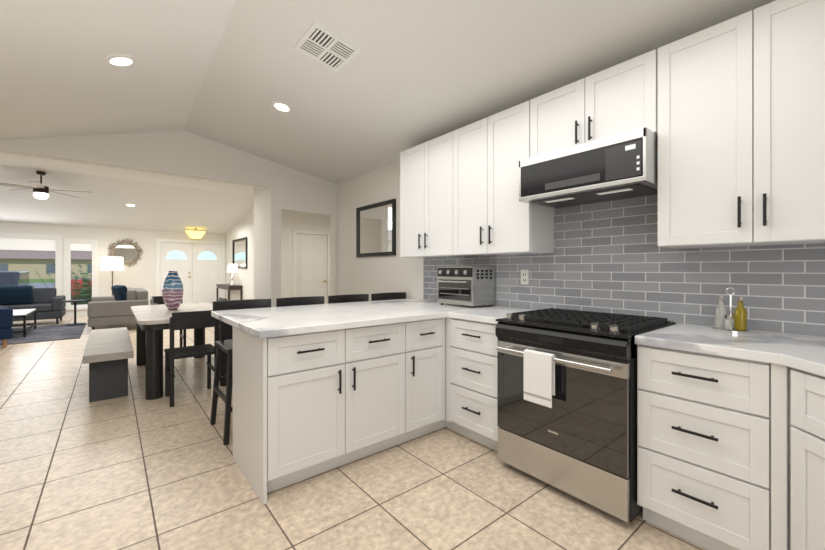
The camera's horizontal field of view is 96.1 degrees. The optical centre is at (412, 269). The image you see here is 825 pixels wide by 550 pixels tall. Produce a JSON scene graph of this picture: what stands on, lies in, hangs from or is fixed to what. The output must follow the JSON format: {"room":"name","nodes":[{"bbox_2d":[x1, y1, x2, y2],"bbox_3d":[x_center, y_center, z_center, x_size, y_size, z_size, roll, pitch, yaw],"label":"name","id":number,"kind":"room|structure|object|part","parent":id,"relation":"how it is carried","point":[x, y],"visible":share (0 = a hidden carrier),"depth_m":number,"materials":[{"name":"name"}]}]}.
{"room":"dining room and kitchen","nodes":[
{"label":"dining room and kitchen","id":0,"kind":"room"},
{"bbox_2d":[0,0,235,139],"bbox_3d":[-1.880,-1.385,-0.350,4.629,0.623,7.950,0,0,-39],"label":"ceiling","id":1,"kind":"structure","parent":0,"point":[59,77],"depth_m":2.50,"materials":[{"name":"white paint"}]},
{"bbox_2d":[103,55,137,66],"bbox_3d":[-1.978,-1.413,2.518,0.188,0.058,0.196,0,0,-39],"label":"ceiling light","id":2,"kind":"object","parent":1,"relation":"attached to","point":[117,60],"visible":1,"depth_m":2.51,"materials":[{"name":"white plastic"}]},
{"bbox_2d":[0,152,253,233],"bbox_3d":[-5.536,-1.476,7.170,8.450,0.735,8.070,0,0,-39],"label":"ceiling","id":3,"kind":"structure","parent":0,"point":[159,202],"depth_m":8.09,"materials":[{"name":"white paint"}]},
{"bbox_2d":[0,171,83,199],"bbox_3d":[-6.473,-1.467,6.456,1.390,0.488,1.328,0,0,-39],"label":"ceiling fan","id":4,"kind":"object","parent":3,"relation":"hanging from","point":[39,190],"visible":1,"depth_m":6.44,"materials":[{"name":"brown metal"}]},
{"bbox_3d":[-6.501,-1.278,6.494,0.200,0.110,0.200,0,0,-39],"label":"globe","id":5,"kind":"part","parent":4,"relation":"part of","materials":[{"name":"white glass"}]},
{"bbox_2d":[185,228,206,239],"bbox_3d":[-6.350,-1.047,10.871,0.536,0.337,0.328,0,0,-39],"label":"ceiling light","id":6,"kind":"object","parent":3,"relation":"hanging from","point":[195,234],"visible":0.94,"depth_m":10.79,"materials":[{"name":"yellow glass"}]},
{"bbox_2d":[0,316,706,549],"bbox_3d":[-2.978,1.277,4.010,8.570,0.100,16.240,0,0,-39],"label":"floor","id":7,"kind":"structure","parent":0,"point":[134,469],"depth_m":2.07,"materials":[{"name":"tile"}]},
{"bbox_2d":[0,285,65,323],"bbox_3d":[-9.016,0.792,7.922,2.300,0.870,0.930,0,0,-39],"label":"sofa","id":8,"kind":"object","parent":7,"relation":"on","point":[46,303],"visible":0.96,"depth_m":8.16,"materials":[{"name":"grey fabric"}]},
{"bbox_2d":[0,285,33,305],"bbox_3d":[-8.665,0.567,8.124,0.500,0.419,0.215,0,0,-39],"label":"cushion","id":9,"kind":"object","parent":8,"relation":"on","point":[9,295],"depth_m":8.07,"materials":[{"name":"blue fabric"}]},
{"bbox_2d":[0,323,86,344],"bbox_3d":[-7.720,1.221,6.662,2.720,0.012,2.400,0,0,-39],"label":"rug","id":10,"kind":"object","parent":7,"relation":"on","point":[50,333],"visible":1,"depth_m":6.92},
{"bbox_2d":[0,307,12,347],"bbox_3d":[-6.839,0.814,5.671,0.860,0.800,0.850,0,0,31],"label":"chair","id":11,"kind":"object","parent":10,"relation":"on","point":[6,323],"visible":1,"depth_m":5.76,"materials":[{"name":"blue fabric"}]},
{"bbox_2d":[13,309,35,336],"bbox_3d":[-7.597,1.008,6.891,0.730,0.412,1.230,0,0,-39],"label":"coffee table","id":12,"kind":"object","parent":10,"relation":"on","point":[20,313],"visible":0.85,"depth_m":6.90,"materials":[{"name":"black"}]},
{"bbox_2d":[62,300,87,325],"bbox_3d":[-7.417,0.948,8.159,0.420,0.532,0.420,0,0,-39],"label":"side table","id":13,"kind":"object","parent":10,"relation":"on","point":[74,323],"visible":1,"depth_m":8.14,"materials":[{"name":"black metal"}]},
{"bbox_2d":[83,327,133,401],"bbox_3d":[-3.379,1.000,4.135,0.365,0.455,1.860,0,0,-39],"label":"bench","id":14,"kind":"object","parent":7,"relation":"on","point":[108,353],"visible":1,"depth_m":3.53,"materials":[{"name":"grey wood"}]},
{"bbox_2d":[100,257,123,295],"bbox_3d":[-7.931,0.447,9.804,0.490,1.560,0.490,0,0,-39],"label":"floor lamp","id":15,"kind":"object","parent":7,"relation":"on","point":[112,263],"visible":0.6,"depth_m":9.63,"materials":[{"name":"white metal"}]},
{"bbox_3d":[-7.931,-0.153,9.804,0.490,0.360,0.490,0,0,-39],"label":"lamp shade","id":16,"kind":"part","parent":15,"relation":"part of","materials":[{"name":"white fabric"}]},
{"bbox_2d":[87,285,148,329],"bbox_3d":[-6.393,0.777,8.064,0.960,0.900,1.900,0,0,-39],"label":"loveseat","id":17,"kind":"object","parent":7,"relation":"on","point":[115,309],"visible":0.75,"depth_m":7.38,"materials":[{"name":"grey fabric"}]},
{"bbox_2d":[111,285,132,306],"bbox_3d":[-6.030,0.547,7.689,0.338,0.440,0.522,0,0,-39],"label":"cushion","id":18,"kind":"object","parent":17,"relation":"on","point":[120,292],"depth_m":7.55,"materials":[{"name":"blue fabric"}]},
{"bbox_2d":[150,296,185,346],"bbox_3d":[-3.477,0.807,5.280,0.400,0.840,0.400,0,0,-39],"label":"dining chair","id":19,"kind":"object","parent":7,"relation":"on","point":[158,300],"visible":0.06,"depth_m":5.34,"materials":[{"name":"black wood"}]},
{"bbox_2d":[130,303,232,399],"bbox_3d":[-2.727,0.851,4.375,0.900,0.752,1.850,0,0,-39],"label":"dining table","id":20,"kind":"object","parent":7,"relation":"on","point":[150,327],"visible":0.73,"depth_m":3.66,"materials":[{"name":"stone"}]},
{"bbox_2d":[162,271,183,309],"bbox_3d":[-2.805,0.246,4.344,0.216,0.455,0.216,0,0,-39],"label":"vase","id":21,"kind":"object","parent":20,"relation":"on","point":[172,290],"visible":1,"depth_m":4.28,"materials":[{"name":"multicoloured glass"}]},
{"bbox_2d":[164,310,218,406],"bbox_3d":[-2.130,0.807,3.578,0.400,0.840,0.400,0,0,-39],"label":"dining chair","id":22,"kind":"object","parent":7,"relation":"on","point":[190,320],"visible":0.77,"depth_m":3.45,"materials":[{"name":"black wood"}]},
{"bbox_2d":[218,297,226,340],"bbox_3d":[-2.413,0.807,5.114,0.400,0.840,0.400,0,0,-39],"label":"dining chair","id":23,"kind":"object","parent":7,"relation":"on","point":[222,299],"visible":0.19,"depth_m":5.08,"materials":[{"name":"black wood"}]},
{"bbox_2d":[216,284,242,300],"bbox_3d":[-5.341,0.837,10.790,0.362,0.780,1.500,0,0,-39],"label":"console table","id":24,"kind":"object","parent":7,"relation":"on","point":[228,287],"visible":0.6,"depth_m":10.31,"materials":[{"name":"brown wood"}]},
{"bbox_2d":[227,264,237,284],"bbox_3d":[-5.081,0.146,10.485,0.300,0.600,0.300,0,0,-39],"label":"light","id":25,"kind":"object","parent":24,"relation":"on","point":[232,268],"visible":1,"depth_m":10.41,"materials":[{"name":"white fabric"}]},
{"bbox_3d":[-5.081,-0.034,10.485,0.300,0.240,0.300,0,0,-39],"label":"lamp shade","id":26,"kind":"part","parent":25,"relation":"part of","materials":[{"name":"white fabric"}]},
{"bbox_2d":[210,299,270,444],"bbox_3d":[-1.276,0.740,2.909,0.471,0.975,0.476,0,0,-39],"label":"bar stool","id":27,"kind":"object","parent":7,"relation":"on","point":[225,346],"visible":0.48,"depth_m":2.92,"materials":[{"name":"black wood"}]},
{"bbox_2d":[276,296,323,306],"bbox_3d":[-0.892,0.740,3.222,0.471,0.975,0.476,0,0,-39],"label":"bar stool","id":28,"kind":"object","parent":7,"relation":"on","point":[297,301],"visible":0.25,"depth_m":3.38,"materials":[{"name":"black wood"}]},
{"bbox_2d":[233,324,398,504],"bbox_3d":[-0.586,0.790,2.490,1.003,0.874,0.627,0,0,-39],"label":"base cabinet","id":29,"kind":"object","parent":7,"relation":"on","point":[315,403],"depth_m":2.16,"materials":[{"name":"white wood"}]},
{"bbox_2d":[211,298,498,339],"bbox_3d":[-0.388,0.334,2.956,1.959,0.040,1.165,0,0,-39],"label":"countertop","id":30,"kind":"structure","parent":29,"relation":"on","point":[261,323],"depth_m":2.52,"materials":[{"name":"white stone"}]},
{"bbox_2d":[437,267,494,307],"bbox_3d":[0.442,0.144,3.211,0.323,0.335,0.416,0,0,-39],"label":"toaster oven","id":31,"kind":"object","parent":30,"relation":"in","point":[472,287],"visible":1,"depth_m":3.09,"materials":[{"name":"silver metal"}]},
{"bbox_3d":[0.351,0.172,3.138,0.006,0.170,0.375,0,0,-39],"label":"glass","id":32,"kind":"part","parent":31,"relation":"part of","materials":[{"name":"black glass"}]},
{"bbox_2d":[328,294,368,303],"bbox_3d":[-0.512,0.740,3.531,0.471,0.975,0.476,0,0,-39],"label":"bar stool","id":33,"kind":"object","parent":7,"relation":"on","point":[348,298],"visible":0.1,"depth_m":3.70,"materials":[{"name":"black"}]},
{"bbox_2d":[371,292,405,300],"bbox_3d":[-0.136,0.740,3.837,0.471,0.975,0.476,0,0,-39],"label":"bar stool","id":34,"kind":"object","parent":7,"relation":"on","point":[387,296],"visible":0.15,"depth_m":4.01,"materials":[{"name":"black"}]},
{"bbox_2d":[399,316,446,443],"bbox_3d":[-0.091,0.790,2.852,0.456,0.874,0.642,0,0,-39],"label":"base cabinet","id":35,"kind":"object","parent":7,"relation":"on","point":[422,343],"depth_m":2.64,"materials":[{"name":"white wood"}]},
{"bbox_2d":[451,320,497,450],"bbox_3d":[0.646,0.790,2.755,0.609,0.874,0.522,0,0,-39],"label":"base cabinet","id":36,"kind":"object","parent":7,"relation":"on","point":[473,346],"depth_m":2.55,"materials":[{"name":"white wood"}]},
{"bbox_2d":[447,308,531,323],"bbox_3d":[0.651,0.334,2.737,0.624,0.040,0.486,0,0,-39],"label":"countertop","id":37,"kind":"structure","parent":36,"relation":"on","point":[480,315],"depth_m":2.63,"materials":[{"name":"white stone"}]},
{"bbox_2d":[495,308,675,522],"bbox_3d":[0.996,0.748,2.208,0.757,0.958,0.756,0,0,-39],"label":"range","id":38,"kind":"object","parent":7,"relation":"on","point":[566,400],"visible":0.92,"depth_m":1.95,"materials":[{"name":"black"}]},
{"bbox_2d":[523,349,555,408],"bbox_3d":[0.690,0.588,2.021,0.047,0.279,0.170,0,0,-39],"label":"towel","id":39,"kind":"object","parent":38,"relation":"hanging from","point":[539,367],"depth_m":1.99,"materials":[{"name":"white fabric"}]},
{"bbox_3d":[0.778,0.745,2.030,0.033,0.465,0.748,0,0,-39],"label":"glass","id":40,"kind":"part","parent":38,"relation":"part of","materials":[{"name":"black glass"}]},
{"bbox_2d":[637,372,738,549],"bbox_3d":[1.457,0.790,1.759,0.609,0.874,0.510,0,0,-39],"label":"base cabinet","id":41,"kind":"object","parent":7,"relation":"on","point":[731,426],"depth_m":1.61,"materials":[{"name":"white wood"}]},
{"bbox_2d":[635,324,824,407],"bbox_3d":[1.709,0.334,1.048,1.114,0.040,1.929,0,0,-39],"label":"countertop","id":42,"kind":"structure","parent":41,"relation":"on","point":[781,366],"depth_m":1.52,"materials":[{"name":"white stone"}]},
{"bbox_2d":[712,287,750,333],"bbox_3d":[1.601,0.201,1.868,0.150,0.222,0.150,0,0,-39],"label":"caddy","id":43,"kind":"object","parent":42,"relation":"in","point":[731,316],"visible":0.94,"depth_m":1.84,"materials":[{"name":"white metal"}]},
{"bbox_2d":[715,299,733,329],"bbox_3d":[1.587,0.227,1.886,0.116,0.145,0.077,0,0,-39],"label":"bottle","id":44,"kind":"object","parent":43,"relation":"in","point":[722,321],"visible":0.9,"depth_m":1.88,"materials":[{"name":"white glass"}]},
{"bbox_2d":[734,300,746,329],"bbox_3d":[1.625,0.227,1.838,0.048,0.145,0.047,0,0,-39],"label":"bottle","id":45,"kind":"object","parent":43,"relation":"in","point":[740,317],"visible":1,"depth_m":1.82,"materials":[{"name":"yellow glass"}]},
{"bbox_2d":[739,392,824,549],"bbox_3d":[1.871,0.790,0.893,1.059,0.874,1.443,0,0,-39],"label":"base cabinet","id":46,"kind":"object","parent":7,"relation":"on","point":[782,442],"depth_m":1.38,"materials":[{"name":"white wood"}]},
{"bbox_2d":[0,130,824,337],"bbox_3d":[-2.982,-0.398,4.007,8.560,3.250,16.240,0,0,-39],"label":"wall","id":47,"kind":"structure","parent":0,"point":[287,200],"depth_m":4.90,"materials":[{"name":"white paint"}]},
{"bbox_2d":[0,233,97,309],"bbox_3d":[-9.760,0.087,8.844,3.450,1.920,0.160,0,0,-39],"label":"window frames","id":48,"kind":"structure","parent":47,"relation":"in","point":[67,265],"depth_m":9.51,"materials":[{"name":"white"}]},
{"bbox_2d":[0,238,91,250],"bbox_3d":[-9.773,-0.627,8.859,3.230,0.309,0.040,0,0,-39],"label":"blinds","id":49,"kind":"object","parent":48,"relation":"attached to","point":[25,244],"visible":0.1,"depth_m":9.18,"materials":[{"name":"white"}]},
{"bbox_2d":[107,239,142,266],"bbox_3d":[-7.929,-0.464,10.260,0.810,0.806,0.059,0,0,-39],"label":"sunburst mirror","id":50,"kind":"object","parent":47,"relation":"attached to","point":[127,251],"visible":0.79,"depth_m":10.28,"materials":[{"name":"white mirror"}]},
{"bbox_3d":[-7.948,-0.463,10.268,0.500,0.500,0.010,0,0,-39],"label":"glass","id":51,"kind":"part","parent":50,"relation":"part of","materials":[{"name":"white"}]},
{"bbox_2d":[156,238,224,303],"bbox_3d":[-6.726,0.167,11.326,1.820,2.120,0.120,0,0,-39],"label":"door frame","id":52,"kind":"structure","parent":47,"relation":"attached to","point":[204,279],"depth_m":11.36,"materials":[{"name":"white wood"}]},
{"bbox_3d":[-6.723,-0.430,11.322,1.264,0.256,0.008,0,0,-39],"label":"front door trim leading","id":53,"kind":"part","parent":52,"relation":"part of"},
{"bbox_2d":[166,251,216,259],"bbox_3d":[-6.725,-0.433,11.324,1.346,0.260,0.004,0,0,-39],"label":"fanlight","id":54,"kind":"object","parent":47,"relation":"attached to","point":[170,255],"visible":1,"depth_m":11.21,"materials":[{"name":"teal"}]},
{"bbox_2d":[232,237,246,268],"bbox_3d":[-4.909,-0.448,10.529,0.033,0.850,1.450,0,0,-39],"label":"mirror","id":55,"kind":"object","parent":47,"relation":"attached to","point":[239,252],"visible":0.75,"depth_m":10.47,"materials":[{"name":"black mirror"}]},
{"bbox_2d":[293,229,329,303],"bbox_3d":[-2.283,0.174,8.448,0.910,2.105,0.133,0,0,-39],"label":"door frame","id":56,"kind":"structure","parent":47,"relation":"attached to","point":[311,263],"depth_m":8.45,"materials":[{"name":"white paint"}]},
{"bbox_2d":[356,199,395,256],"bbox_3d":[-0.469,-0.488,4.601,0.028,0.650,0.850,0,0,-39],"label":"mirror","id":57,"kind":"object","parent":47,"relation":"attached to","point":[375,229],"visible":1,"depth_m":4.56,"materials":[{"name":"black mirror"}]},
{"bbox_2d":[400,129,465,257],"bbox_3d":[0.247,-0.642,3.475,0.319,1.045,0.790,0,0,-39],"label":"upper cabinet","id":58,"kind":"object","parent":47,"relation":"attached to","point":[429,170],"depth_m":3.34,"materials":[{"name":"white wood"}]},
{"bbox_2d":[459,100,553,255],"bbox_3d":[0.674,-0.642,2.950,0.319,1.045,0.791,0,0,-39],"label":"upper cabinet","id":59,"kind":"object","parent":47,"relation":"attached to","point":[493,221],"depth_m":2.75,"materials":[{"name":"white wood"}]},
{"bbox_2d":[531,48,658,157],"bbox_3d":[1.166,-0.944,2.346,0.319,0.442,0.758,0,0,-39],"label":"upper cabinet","id":60,"kind":"object","parent":47,"relation":"attached to","point":[623,97],"depth_m":2.18,"materials":[{"name":"white wood"}]},
{"bbox_2d":[519,127,657,208],"bbox_3d":[1.114,-0.580,2.304,0.452,0.276,0.754,0,0,-39],"label":"over-the-range microwave","id":61,"kind":"object","parent":60,"relation":"attached to","point":[620,166],"visible":0.92,"depth_m":2.11,"materials":[{"name":"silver metal"}]},
{"bbox_3d":[0.946,-0.572,2.167,0.006,0.192,0.718,0,0,-39],"label":"glass","id":62,"kind":"part","parent":61,"relation":"part of","materials":[{"name":"black glass"}]},
{"bbox_2d":[423,195,824,336],"bbox_3d":[1.557,-0.215,2.130,0.008,1.056,4.560,0,0,-39],"label":"backsplash","id":63,"kind":"structure","parent":47,"relation":"attached to","point":[609,257],"depth_m":2.27,"materials":[{"name":"tile"}]},
{"bbox_2d":[521,270,528,283],"bbox_3d":[0.888,0.060,2.940,0.005,0.116,0.072,0,0,-39],"label":"electrical outlet plate","id":64,"kind":"object","parent":63,"relation":"attached to","point":[524,276],"visible":1,"depth_m":2.94,"materials":[{"name":"white plastic"}]},
{"bbox_2d":[655,0,824,248],"bbox_3d":[1.662,-0.642,1.736,0.319,1.045,0.807,0,0,-39],"label":"upper cabinet","id":65,"kind":"object","parent":47,"relation":"attached to","point":[741,134],"depth_m":1.67,"materials":[{"name":"white wood"}]},
{"bbox_2d":[183,0,775,183],"bbox_3d":[0.637,-1.457,1.698,2.260,0.477,7.950,0,0,-39],"label":"ceiling","id":66,"kind":"structure","parent":0,"point":[412,73],"depth_m":2.54,"materials":[{"name":"white paint"}]},
{"bbox_2d":[271,101,292,112],"bbox_3d":[-1.183,-1.471,3.364,0.193,0.035,0.196,0,0,-39],"label":"recessed light","id":67,"kind":"object","parent":66,"relation":"in","point":[280,106],"visible":1,"depth_m":3.36,"materials":[{"name":"white plastic"}]},
{"bbox_2d":[294,22,360,71],"bbox_3d":[-0.573,-1.477,2.486,0.327,0.066,0.330,0,0,-39],"label":"ceiling vent","id":68,"kind":"object","parent":66,"relation":"in","point":[324,46],"visible":1,"depth_m":2.46,"materials":[{"name":"white plastic"}]},
{"label":"outside","id":69,"kind":"structure","parent":0,"visible":0},
{"bbox_2d":[29,279,54,282],"bbox_3d":[-51.565,1.727,51.579,180.000,0.100,118.875,0,0,-39],"label":"lawn","id":70,"kind":"structure","parent":69,"point":[38,280],"depth_m":53.74,"materials":[{"name":"green plant"}]},
{"bbox_2d":[29,283,54,287],"bbox_3d":[-30.108,1.671,25.208,180.000,0.012,50.870,0,0,-39],"label":"street","id":71,"kind":"structure","parent":70,"relation":"on","point":[43,285],"depth_m":38.42,"materials":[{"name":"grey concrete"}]},
{"bbox_2d":[0,271,34,287],"bbox_3d":[-15.996,0.874,14.045,1.900,1.595,4.600,0,0,-39],"label":"car","id":72,"kind":"object","parent":71,"relation":"on","point":[10,281],"depth_m":13.97,"materials":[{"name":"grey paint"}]},
{"bbox_2d":[0,259,91,278],"bbox_3d":[-70.866,-0.073,67.379,110.000,3.500,10.000,0,0,-39],"label":"wall","id":73,"kind":"structure","parent":70,"relation":"on","point":[25,265],"depth_m":65.23,"materials":[{"name":"beige paint"}]},
{"bbox_2d":[0,264,7,270],"bbox_3d":[-69.401,-0.123,62.092,2.400,1.600,0.050,0,0,-39],"label":"house window","id":74,"kind":"structure","parent":73,"relation":"attached to","point":[2,266],"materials":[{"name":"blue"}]},
{"bbox_2d":[0,250,91,259],"bbox_3d":[-70.898,-3.173,67.417,111.200,2.700,11.900,0,0,-39],"label":"house roof","id":75,"kind":"structure","parent":73,"relation":"on","point":[9,254],"depth_m":65.63,"materials":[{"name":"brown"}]},
{"bbox_2d":[46,264,54,272],"bbox_3d":[-63.972,-0.123,66.510,2.400,1.600,0.050,0,0,-39],"label":"house window","id":76,"kind":"structure","parent":73,"relation":"attached to","point":[50,268],"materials":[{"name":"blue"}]},
{"bbox_2d":[87,264,91,272],"bbox_3d":[-59.705,-0.123,69.982,2.400,1.600,0.050,0,0,-39],"label":"house window","id":77,"kind":"structure","parent":73,"relation":"attached to","point":[89,269],"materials":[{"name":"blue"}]},
{"bbox_2d":[35,260,91,304],"bbox_3d":[-12.225,0.690,14.196,2.158,1.986,9.525,0,0,-39],"label":"plants","id":78,"kind":"object","parent":70,"relation":"on","point":[78,290],"depth_m":11.15,"materials":[{"name":"green plant"}]}
]}

